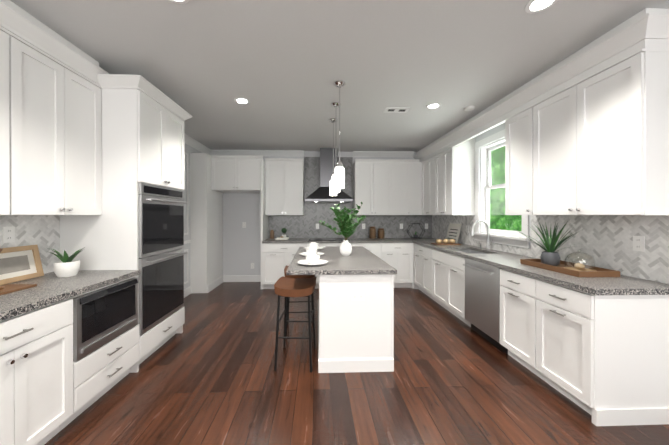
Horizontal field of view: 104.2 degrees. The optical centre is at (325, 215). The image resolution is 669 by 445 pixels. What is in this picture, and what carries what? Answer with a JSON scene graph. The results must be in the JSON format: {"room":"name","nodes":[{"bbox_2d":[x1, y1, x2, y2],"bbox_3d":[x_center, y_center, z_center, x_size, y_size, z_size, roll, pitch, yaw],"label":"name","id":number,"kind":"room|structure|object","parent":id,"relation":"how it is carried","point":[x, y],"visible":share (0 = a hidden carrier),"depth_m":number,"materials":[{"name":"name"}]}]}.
{"room":"kitchen","nodes":[
{"label":"kitchen","id":0,"kind":"room"},
{"bbox_2d":[183,143,201,288],"bbox_3d":[-2.371,0.023,1.508,0.150,2.720,8.050,0,0,-2],"label":"wall","id":1,"kind":"structure","parent":0,"point":[188,149],"depth_m":4.47,"materials":[{"name":"white paint"}]},
{"bbox_2d":[3,226,14,242],"bbox_3d":[-2.298,0.137,1.886,0.008,0.115,0.070,0,0,-2],"label":"electrical outlet plate","id":2,"kind":"object","parent":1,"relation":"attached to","point":[9,236],"depth_m":1.88,"materials":[{"name":"white plastic"}]},
{"bbox_2d":[0,20,27,214],"bbox_3d":[-2.111,-0.569,1.422,0.361,1.135,0.461,0,0,-2],"label":"upper cabinet","id":3,"kind":"object","parent":1,"relation":"attached to","point":[13,44],"depth_m":1.61,"materials":[{"name":"white wood"}]},
{"bbox_2d":[0,215,59,273],"bbox_3d":[-2.283,0.239,1.226,0.006,0.478,2.079,0,0,-2],"label":"backsplash","id":4,"kind":"structure","parent":1,"relation":"attached to","point":[42,232],"depth_m":2.10,"materials":[{"name":"white tile"}]},
{"bbox_2d":[28,40,75,215],"bbox_3d":[-2.122,-0.570,1.758,0.361,1.135,0.461,0,0,-2],"label":"upper cabinet","id":5,"kind":"object","parent":1,"relation":"attached to","point":[51,80],"depth_m":1.85,"materials":[{"name":"white wood"}]},
{"bbox_2d":[44,44,103,215],"bbox_3d":[-2.133,-0.600,2.070,0.361,1.195,0.398,0,0,-2],"label":"upper cabinet","id":6,"kind":"object","parent":1,"relation":"attached to","point":[88,144],"depth_m":2.15,"materials":[{"name":"white wood"}]},
{"bbox_2d":[104,76,171,187],"bbox_3d":[-1.988,-0.747,2.501,0.681,0.904,0.444,0,0,-2],"label":"upper cabinet","id":7,"kind":"object","parent":1,"relation":"attached to","point":[137,117],"depth_m":2.29,"materials":[{"name":"white wood"}]},
{"bbox_2d":[112,104,187,191],"bbox_3d":[-1.999,-0.747,2.830,0.681,0.904,0.444,0,0,-2],"label":"upper cabinet","id":8,"kind":"object","parent":1,"relation":"attached to","point":[179,116],"depth_m":2.93,"materials":[{"name":"white wood"}]},
{"bbox_2d":[139,183,187,334],"bbox_3d":[-1.907,0.386,2.671,0.636,1.354,0.734,0,0,-2],"label":"double wall oven","id":9,"kind":"object","parent":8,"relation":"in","point":[161,253],"visible":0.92,"depth_m":2.57,"materials":[{"name":"grey metal"}]},
{"bbox_2d":[184,152,190,283],"bbox_3d":[-2.364,0.044,3.835,0.020,2.230,1.500,0,0,-2],"label":"wall","id":10,"kind":"structure","parent":1,"relation":"attached to","point":[187,241],"depth_m":4.48,"materials":[{"name":"white paint"}]},
{"bbox_2d":[184,286,190,297],"bbox_3d":[-2.366,1.314,3.827,0.014,0.130,1.556,0,0,-2],"label":"baseboard","id":11,"kind":"structure","parent":1,"relation":"attached to","point":[187,291],"depth_m":4.47,"materials":[{"name":"white wood"}]},
{"bbox_2d":[184,133,210,154],"bbox_3d":[-2.348,-1.285,4.258,0.085,0.110,2.250,0,0,-2],"label":"crown molding","id":12,"kind":"structure","parent":1,"relation":"attached to","point":[194,143],"depth_m":4.72,"materials":[{"name":"white wood"}]},
{"bbox_2d":[223,151,415,275],"bbox_3d":[-0.094,0.015,5.539,4.680,2.720,0.150,0,0,-2],"label":"wall","id":13,"kind":"structure","parent":0,"point":[241,249],"depth_m":5.41,"materials":[{"name":"grey paint"}]},
{"bbox_2d":[208,276,223,292],"bbox_3d":[-2.117,1.311,5.003,0.014,0.130,0.732,0,0,-2],"label":"baseboard","id":14,"kind":"structure","parent":13,"relation":"attached to","point":[222,279],"depth_m":4.96,"materials":[{"name":"white"}]},
{"bbox_2d":[210,155,265,192],"bbox_3d":[-1.680,-0.793,5.110,0.896,0.638,0.591,0,0,-2],"label":"upper cabinet","id":15,"kind":"object","parent":13,"relation":"attached to","point":[228,173],"depth_m":4.82,"materials":[{"name":"white wood"}]},
{"bbox_2d":[224,275,260,281],"bbox_3d":[-1.689,1.310,5.403,0.896,0.130,0.014,0,0,-2],"label":"baseboard","id":16,"kind":"structure","parent":13,"relation":"attached to","point":[247,278],"depth_m":5.39,"materials":[{"name":"white wood"}]},
{"bbox_2d":[211,150,303,156],"bbox_3d":[-1.400,-1.288,5.373,1.878,0.110,0.085,0,0,-2],"label":"crown molding","id":17,"kind":"structure","parent":13,"relation":"attached to","point":[274,153],"depth_m":5.37,"materials":[{"name":"white wood"}]},
{"bbox_2d":[266,158,303,216],"bbox_3d":[-0.824,-0.561,5.255,0.738,1.103,0.361,0,0,-2],"label":"upper cabinet","id":18,"kind":"object","parent":13,"relation":"attached to","point":[284,176],"depth_m":5.08,"materials":[{"name":"white wood"}]},
{"bbox_2d":[305,148,352,202],"bbox_3d":[0.053,-0.806,5.205,0.920,1.069,0.500,0,0,-2],"label":"range hood","id":19,"kind":"object","parent":13,"relation":"attached to","point":[321,193],"visible":0.94,"depth_m":5.17,"materials":[{"name":"grey metal"}]},
{"bbox_2d":[268,157,431,237],"bbox_3d":[0.527,-0.380,5.481,3.457,1.699,0.006,0,0,-2],"label":"backsplash","id":20,"kind":"structure","parent":13,"relation":"attached to","point":[301,226],"depth_m":5.46,"materials":[{"name":"grey tile"}]},
{"bbox_2d":[353,159,393,214],"bbox_3d":[0.960,-0.561,5.317,0.792,1.103,0.361,0,0,-2],"label":"upper cabinet","id":21,"kind":"object","parent":13,"relation":"attached to","point":[387,186],"depth_m":5.14,"materials":[{"name":"white wood"}]},
{"bbox_2d":[353,151,413,157],"bbox_3d":[1.203,-1.288,5.463,1.283,0.110,0.085,0,0,-2],"label":"crown molding","id":22,"kind":"structure","parent":13,"relation":"attached to","point":[403,154],"depth_m":5.46,"materials":[{"name":"white wood"}]},
{"bbox_2d":[394,159,409,214],"bbox_3d":[1.451,-0.561,5.334,0.426,1.103,0.361,0,0,-2],"label":"upper cabinet","id":23,"kind":"object","parent":13,"relation":"attached to","point":[401,167],"depth_m":5.16,"materials":[{"name":"white wood"}]},
{"bbox_2d":[410,161,421,214],"bbox_3d":[1.764,-0.537,5.344,0.322,1.055,0.361,0,0,-2],"label":"upper cabinet","id":24,"kind":"object","parent":13,"relation":"attached to","point":[415,166],"depth_m":5.19,"materials":[{"name":"white wood"}]},
{"bbox_2d":[10,0,668,151],"bbox_3d":[0.051,-1.387,1.589,4.995,0.100,8.050,0,0,-2],"label":"ceiling","id":25,"kind":"structure","parent":0,"point":[282,66],"depth_m":2.17,"materials":[{"name":"paint"}]},
{"bbox_2d":[170,0,188,3],"bbox_3d":[-0.906,-1.332,1.551,0.170,0.009,0.170,0,0,-2],"label":"recessed light","id":26,"kind":"object","parent":25,"relation":"in","point":[180,1],"visible":1,"depth_m":1.61,"materials":[{"name":"white"}]},
{"bbox_2d":[234,97,249,103],"bbox_3d":[-0.977,-1.335,3.029,0.170,0.009,0.170,0,0,-2],"label":"recessed light","id":27,"kind":"object","parent":25,"relation":"in","point":[240,100],"visible":1,"depth_m":3.01,"materials":[{"name":"white plastic"}]},
{"bbox_2d":[329,118,337,195],"bbox_3d":[0.102,-0.809,3.638,0.124,1.057,0.124,0,0,-2],"label":"pendant light","id":28,"kind":"object","parent":25,"relation":"hanging from","point":[332,120],"visible":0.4,"depth_m":3.62,"materials":[{"name":"white glass"}]},
{"bbox_2d":[331,102,340,192],"bbox_3d":[0.120,-0.808,3.123,0.124,1.057,0.124,0,0,-2],"label":"pendant light","id":29,"kind":"object","parent":25,"relation":"hanging from","point":[335,105],"visible":0.6,"depth_m":3.12,"materials":[{"name":"silver metal"}]},
{"bbox_2d":[333,80,345,188],"bbox_3d":[0.137,-0.807,2.629,0.124,1.057,0.124,0,0,-2],"label":"pendant light","id":30,"kind":"object","parent":25,"relation":"hanging from","point":[339,173],"visible":1,"depth_m":2.60,"materials":[{"name":"white glass"}]},
{"bbox_2d":[383,107,409,112],"bbox_3d":[0.895,-1.335,3.294,0.300,0.010,0.150,0,0,-2],"label":"ceiling vent","id":31,"kind":"object","parent":25,"relation":"in","point":[396,109],"visible":1,"depth_m":3.28,"materials":[{"name":"white metal"}]},
{"bbox_2d":[426,103,440,108],"bbox_3d":[1.309,-1.335,3.168,0.170,0.009,0.170,0,0,-2],"label":"recessed light","id":32,"kind":"object","parent":25,"relation":"in","point":[432,105],"visible":1,"depth_m":3.15,"materials":[{"name":"white plastic"}]},
{"bbox_2d":[464,106,474,110],"bbox_3d":[1.778,-1.325,3.224,0.120,0.030,0.120,0,0,-2],"label":"ceiling detector","id":33,"kind":"object","parent":25,"relation":"attached to","point":[469,108],"visible":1,"depth_m":3.19,"materials":[{"name":"white plastic"}]},
{"bbox_2d":[525,0,557,13],"bbox_3d":[1.352,-1.332,1.629,0.170,0.009,0.170,0,0,-2],"label":"recessed light","id":34,"kind":"object","parent":25,"relation":"in","point":[534,6],"visible":1,"depth_m":1.65,"materials":[{"name":"white plastic"}]},
{"bbox_2d":[44,282,668,444],"bbox_3d":[0.051,1.433,1.595,4.995,0.100,8.050,0,0,-2],"label":"floor","id":35,"kind":"structure","parent":0,"point":[209,375],"depth_m":2.01,"materials":[{"name":"brown wood"}]},
{"bbox_2d":[0,295,79,444],"bbox_3d":[-1.946,0.952,1.307,0.682,0.864,0.742,0,0,-2],"label":"base cabinet","id":36,"kind":"object","parent":35,"relation":"on","point":[40,377],"depth_m":1.46,"materials":[{"name":"white wood"}]},
{"bbox_2d":[0,270,139,320],"bbox_3d":[-1.940,0.499,1.237,0.688,0.040,2.077,0,0,-2],"label":"countertop","id":37,"kind":"structure","parent":36,"relation":"on","point":[50,288],"depth_m":1.73,"materials":[{"name":"stone"}]},
{"bbox_2d":[0,248,36,294],"bbox_3d":[-2.051,0.343,1.525,0.210,0.270,0.460,0,0,-2],"label":"cutting board","id":38,"kind":"object","parent":37,"relation":"on","point":[7,288],"visible":1,"depth_m":1.68,"materials":[{"name":"brown wood"}]},
{"bbox_2d":[0,245,43,284],"bbox_3d":[-2.249,0.352,1.868,0.072,0.249,0.360,0,0,-2],"label":"photo frame","id":39,"kind":"object","parent":37,"relation":"on","point":[20,263],"visible":0.98,"depth_m":1.91,"materials":[{"name":"brown wood"}]},
{"bbox_2d":[48,247,84,277],"bbox_3d":[-2.034,0.361,2.057,0.260,0.231,0.322,0,0,-2],"label":"succulent pot","id":40,"kind":"object","parent":37,"relation":"on","point":[66,266],"visible":1,"depth_m":2.01,"materials":[{"name":"white ceramic"}]},
{"bbox_2d":[73,278,137,360],"bbox_3d":[-1.881,0.743,1.971,0.540,0.406,0.576,0,0,-2],"label":"microwave","id":41,"kind":"object","parent":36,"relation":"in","point":[103,316],"visible":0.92,"depth_m":1.89,"materials":[{"name":"grey metal"}]},
{"bbox_2d":[80,324,139,413],"bbox_3d":[-1.969,1.166,1.969,0.682,0.432,0.581,0,0,-2],"label":"base cabinet","id":42,"kind":"object","parent":35,"relation":"on","point":[104,367],"depth_m":1.95,"materials":[{"name":"white wood"}]},
{"bbox_2d":[138,304,184,363],"bbox_3d":[-1.993,1.224,2.670,0.682,0.314,0.774,0,0,-2],"label":"base cabinet","id":43,"kind":"object","parent":35,"relation":"on","point":[154,338],"depth_m":2.62,"materials":[{"name":"white wood"}]},
{"bbox_2d":[190,153,221,292],"bbox_3d":[-2.270,0.132,4.998,0.288,2.488,0.778,0,0,-2],"label":"tall cabinet","id":44,"kind":"object","parent":35,"relation":"on","point":[205,205],"depth_m":4.61,"materials":[{"name":"white wood"}]},
{"bbox_2d":[262,243,308,288],"bbox_3d":[-0.748,0.944,5.120,0.880,0.864,0.642,0,0,-2],"label":"base cabinet","id":45,"kind":"object","parent":35,"relation":"on","point":[275,256],"depth_m":4.80,"materials":[{"name":"white wood"}]},
{"bbox_2d":[262,238,413,242],"bbox_3d":[0.207,0.491,5.149,2.790,0.040,0.648,0,0,-2],"label":"countertop","id":46,"kind":"structure","parent":45,"relation":"on","point":[291,240],"depth_m":4.93,"materials":[{"name":"stone"}]},
{"bbox_2d":[270,230,273,238],"bbox_3d":[-1.096,0.380,5.300,0.090,0.180,0.090,0,0,-2],"label":"candle jar","id":47,"kind":"object","parent":46,"relation":"on","point":[271,234],"visible":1,"depth_m":5.27,"materials":[{"name":"brown glass"}]},
{"bbox_2d":[275,236,288,239],"bbox_3d":[-0.864,0.440,5.127,0.252,0.060,0.137,0,0,-2],"label":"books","id":48,"kind":"object","parent":46,"relation":"on","point":[282,238],"visible":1,"depth_m":5.07,"materials":[{"name":"paper"}]},
{"bbox_2d":[281,228,286,236],"bbox_3d":[-0.856,0.360,5.308,0.110,0.220,0.107,0,0,-2],"label":"potted plant","id":49,"kind":"object","parent":48,"relation":"on","point":[283,230],"visible":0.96,"depth_m":5.27,"materials":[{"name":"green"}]},
{"bbox_2d":[309,238,349,240],"bbox_3d":[0.056,0.464,5.125,0.760,0.012,0.520,0,0,-2],"label":"cooktop","id":50,"kind":"object","parent":46,"relation":"in","point":[326,239],"visible":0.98,"depth_m":5.00,"materials":[{"name":"black glass"}]},
{"bbox_2d":[369,226,375,238],"bbox_3d":[0.963,0.346,5.371,0.132,0.246,0.132,0,0,-2],"label":"storage jar","id":51,"kind":"object","parent":46,"relation":"on","point":[372,232],"visible":1,"depth_m":5.32,"materials":[{"name":"brown wood"}]},
{"bbox_2d":[378,228,384,238],"bbox_3d":[1.143,0.366,5.377,0.132,0.206,0.132,0,0,-2],"label":"storage jar","id":52,"kind":"object","parent":46,"relation":"on","point":[381,233],"visible":1,"depth_m":5.32,"materials":[{"name":"brown wood"}]},
{"bbox_2d":[274,276,316,371],"bbox_3d":[-0.284,1.004,2.513,0.370,0.756,0.428,0,0,2],"label":"bar stool","id":53,"kind":"object","parent":35,"relation":"on","point":[285,287],"visible":1,"depth_m":2.34,"materials":[{"name":"brown wood"}]},
{"bbox_2d":[284,265,314,336],"bbox_3d":[-0.310,1.003,3.127,0.370,0.756,0.428,0,0,-5],"label":"bar stool","id":54,"kind":"object","parent":35,"relation":"on","point":[295,277],"visible":0.35,"depth_m":2.94,"materials":[{"name":"black metal"}]},
{"bbox_2d":[315,243,353,288],"bbox_3d":[0.018,0.944,5.147,0.902,0.864,0.642,0,0,-2],"label":"base cabinet","id":55,"kind":"object","parent":35,"relation":"on","point":[319,244],"depth_m":4.83,"materials":[{"name":"white wood"}]},
{"bbox_2d":[318,274,393,372],"bbox_3d":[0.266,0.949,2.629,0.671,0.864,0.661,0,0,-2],"label":"kitchen island","id":56,"kind":"object","parent":35,"relation":"on","point":[355,323],"visible":0.71,"depth_m":2.28,"materials":[{"name":"white wood"}]},
{"bbox_2d":[286,246,396,274],"bbox_3d":[0.112,0.495,3.126,0.971,0.040,1.710,0,0,-2],"label":"countertop","id":57,"kind":"structure","parent":56,"relation":"on","point":[360,260],"depth_m":2.48,"materials":[{"name":"stone"}]},
{"bbox_2d":[299,247,323,255],"bbox_3d":[-0.170,0.427,3.111,0.300,0.094,0.300,0,0,-2],"label":"place setting","id":58,"kind":"object","parent":57,"relation":"on","point":[311,250],"visible":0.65,"depth_m":3.08,"materials":[{"name":"white ceramic"}]},
{"bbox_2d":[298,254,327,265],"bbox_3d":[-0.131,0.428,2.562,0.300,0.094,0.300,0,0,-2],"label":"place setting","id":59,"kind":"object","parent":57,"relation":"on","point":[312,259],"visible":1,"depth_m":2.53,"materials":[{"name":"white ceramic"}]},
{"bbox_2d":[303,242,323,248],"bbox_3d":[-0.179,0.426,3.681,0.300,0.094,0.300,0,0,-2],"label":"place setting","id":60,"kind":"object","parent":57,"relation":"on","point":[313,244],"visible":0.56,"depth_m":3.65,"materials":[{"name":"white ceramic"}]},
{"bbox_2d":[319,202,365,255],"bbox_3d":[0.211,0.153,3.128,0.601,0.642,0.626,0,0,-2],"label":"vase","id":61,"kind":"object","parent":57,"relation":"on","point":[346,224],"visible":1,"depth_m":3.04,"materials":[{"name":"green plant"}]},
{"bbox_2d":[354,243,385,261],"bbox_3d":[0.749,0.944,5.172,0.685,0.864,0.642,0,0,-2],"label":"base cabinet","id":62,"kind":"object","parent":35,"relation":"on","point":[379,249],"depth_m":4.86,"materials":[{"name":"white wood"}]},
{"bbox_2d":[386,243,413,288],"bbox_3d":[1.340,0.944,5.192,0.622,0.864,0.642,0,0,-2],"label":"base cabinet","id":63,"kind":"object","parent":35,"relation":"on","point":[400,256],"depth_m":4.88,"materials":[{"name":"white wood"}]},
{"bbox_2d":[414,243,464,303],"bbox_3d":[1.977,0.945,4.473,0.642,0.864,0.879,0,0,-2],"label":"base cabinet","id":64,"kind":"object","parent":35,"relation":"on","point":[440,275],"depth_m":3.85,"materials":[{"name":"white wood"}]},
{"bbox_2d":[463,258,507,353],"bbox_3d":[1.983,0.951,2.896,0.663,0.860,0.596,0,0,-2],"label":"dishwasher","id":65,"kind":"object","parent":35,"relation":"on","point":[482,298],"visible":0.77,"depth_m":2.83,"materials":[{"name":"grey metal"}]},
{"bbox_2d":[500,269,525,366],"bbox_3d":[2.050,0.950,2.350,0.642,0.864,0.491,0,0,-2],"label":"base cabinet","id":66,"kind":"object","parent":35,"relation":"on","point":[512,284],"depth_m":2.41,"materials":[{"name":"white wood"}]},
{"bbox_2d":[525,276,668,425],"bbox_3d":[2.063,0.950,1.979,0.642,0.864,0.502,0,0,-2],"label":"base cabinet","id":67,"kind":"object","parent":35,"relation":"on","point":[608,355],"depth_m":1.73,"materials":[{"name":"white wood"}]},
{"bbox_2d":[414,238,668,295],"bbox_3d":[2.004,0.494,3.615,0.648,0.040,3.838,0,0,-2],"label":"countertop","id":68,"kind":"structure","parent":67,"relation":"on","point":[620,285],"depth_m":2.01,"materials":[{"name":"stone"}]},
{"bbox_2d":[407,223,424,237],"bbox_3d":[1.854,0.314,5.370,0.350,0.303,0.124,0,0,-2],"label":"terrarium","id":69,"kind":"object","parent":68,"relation":"on","point":[415,235],"visible":1,"depth_m":5.35,"materials":[{"name":"black metal"}]},
{"bbox_2d":[431,239,460,244],"bbox_3d":[1.952,0.427,4.250,0.380,0.090,0.230,0,0,-2],"label":"board","id":70,"kind":"object","parent":68,"relation":"on","point":[444,241],"visible":1,"depth_m":4.22,"materials":[{"name":"brown wood"}]},
{"bbox_2d":[446,223,461,242],"bbox_3d":[2.236,0.306,4.574,0.097,0.330,0.380,0,0,-2],"label":"sign board","id":71,"kind":"object","parent":68,"relation":"on","point":[453,232],"visible":0.92,"depth_m":4.55,"materials":[{"name":"paper"}]},
{"bbox_2d":[457,250,486,253],"bbox_3d":[1.985,0.620,3.586,0.424,0.207,0.684,0,0,-2],"label":"sink basin","id":72,"kind":"object","parent":68,"relation":"in","point":[471,251],"depth_m":3.89,"materials":[{"name":"silver metal"}]},
{"bbox_2d":[470,220,492,249],"bbox_3d":[2.128,0.263,3.636,0.279,0.419,0.254,0,0,-2],"label":"faucet","id":73,"kind":"object","parent":68,"relation":"on","point":[488,244],"visible":1,"depth_m":3.58,"materials":[{"name":"silver metal"}]},
{"bbox_2d":[520,259,619,276],"bbox_3d":[2.105,0.453,2.299,0.330,0.045,0.580,0,0,-2],"label":"wood tray","id":74,"kind":"object","parent":68,"relation":"on","point":[598,272],"visible":0.79,"depth_m":2.14,"materials":[{"name":"brown wood"}]},
{"bbox_2d":[514,221,588,265],"bbox_3d":[2.039,0.243,2.422,0.595,0.435,0.595,0,0,-2],"label":"potted plant","id":75,"kind":"object","parent":74,"relation":"on","point":[549,256],"visible":0.9,"depth_m":2.37,"materials":[{"name":"green plant"}]},
{"bbox_2d":[564,249,595,270],"bbox_3d":[2.119,0.370,2.174,0.200,0.181,0.200,0,0,-2],"label":"glass cloche","id":76,"kind":"object","parent":74,"relation":"on","point":[580,266],"visible":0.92,"depth_m":2.17,"materials":[{"name":"clear glass"}]},
{"bbox_2d":[476,122,660,282],"bbox_3d":[2.472,0.023,1.675,0.150,2.720,8.050,0,0,-2],"label":"wall","id":77,"kind":"structure","parent":0,"point":[500,127],"depth_m":3.60,"materials":[{"name":"white paint"}]},
{"bbox_2d":[421,152,432,214],"bbox_3d":[2.104,-0.576,4.867,0.361,1.135,0.654,0,0,-2],"label":"upper cabinet","id":78,"kind":"object","parent":77,"relation":"attached to","point":[427,161],"depth_m":4.92,"materials":[{"name":"white wood"}]},
{"bbox_2d":[433,140,475,214],"bbox_3d":[2.122,-0.575,4.342,0.361,1.135,0.647,0,0,-2],"label":"upper cabinet","id":79,"kind":"object","parent":77,"relation":"attached to","point":[454,162],"depth_m":4.02,"materials":[{"name":"white wood"}]},
{"bbox_2d":[474,129,530,247],"bbox_3d":[2.367,-0.373,3.507,0.192,1.495,1.040,0,0,-2],"label":"window","id":80,"kind":"structure","parent":77,"relation":"in","point":[483,170],"depth_m":3.82,"materials":[{"name":"white wood"}]},
{"bbox_2d":[501,100,524,214],"bbox_3d":[2.179,-0.572,2.683,0.361,1.135,0.433,0,0,-2],"label":"upper cabinet","id":81,"kind":"object","parent":77,"relation":"attached to","point":[514,118],"depth_m":2.76,"materials":[{"name":"white wood"}]},
{"bbox_2d":[432,215,668,283],"bbox_3d":[2.326,0.234,3.623,0.006,0.478,3.832,0,0,-2],"label":"backsplash","id":82,"kind":"structure","parent":77,"relation":"attached to","point":[607,240],"depth_m":2.22,"materials":[{"name":"white tile"}]},
{"bbox_2d":[525,36,668,214],"bbox_3d":[2.198,-0.570,2.135,0.361,1.135,0.912,0,0,-2],"label":"upper cabinet","id":83,"kind":"object","parent":77,"relation":"attached to","point":[586,129],"depth_m":1.90,"materials":[{"name":"white wood"}]},
{"bbox_2d":[633,236,644,251],"bbox_3d":[2.376,0.213,1.978,0.008,0.115,0.070,0,0,-2],"label":"electrical outlet plate","id":84,"kind":"object","parent":77,"relation":"attached to","point":[638,241],"depth_m":1.97,"materials":[{"name":"white plastic"}]},
{"label":"outside","id":85,"kind":"structure","parent":0,"visible":0},
{"bbox_2d":[490,146,521,230],"bbox_3d":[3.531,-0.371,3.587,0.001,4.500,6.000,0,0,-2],"label":"foliage","id":86,"kind":"object","parent":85,"point":[511,226],"depth_m":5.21,"materials":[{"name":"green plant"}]}
]}

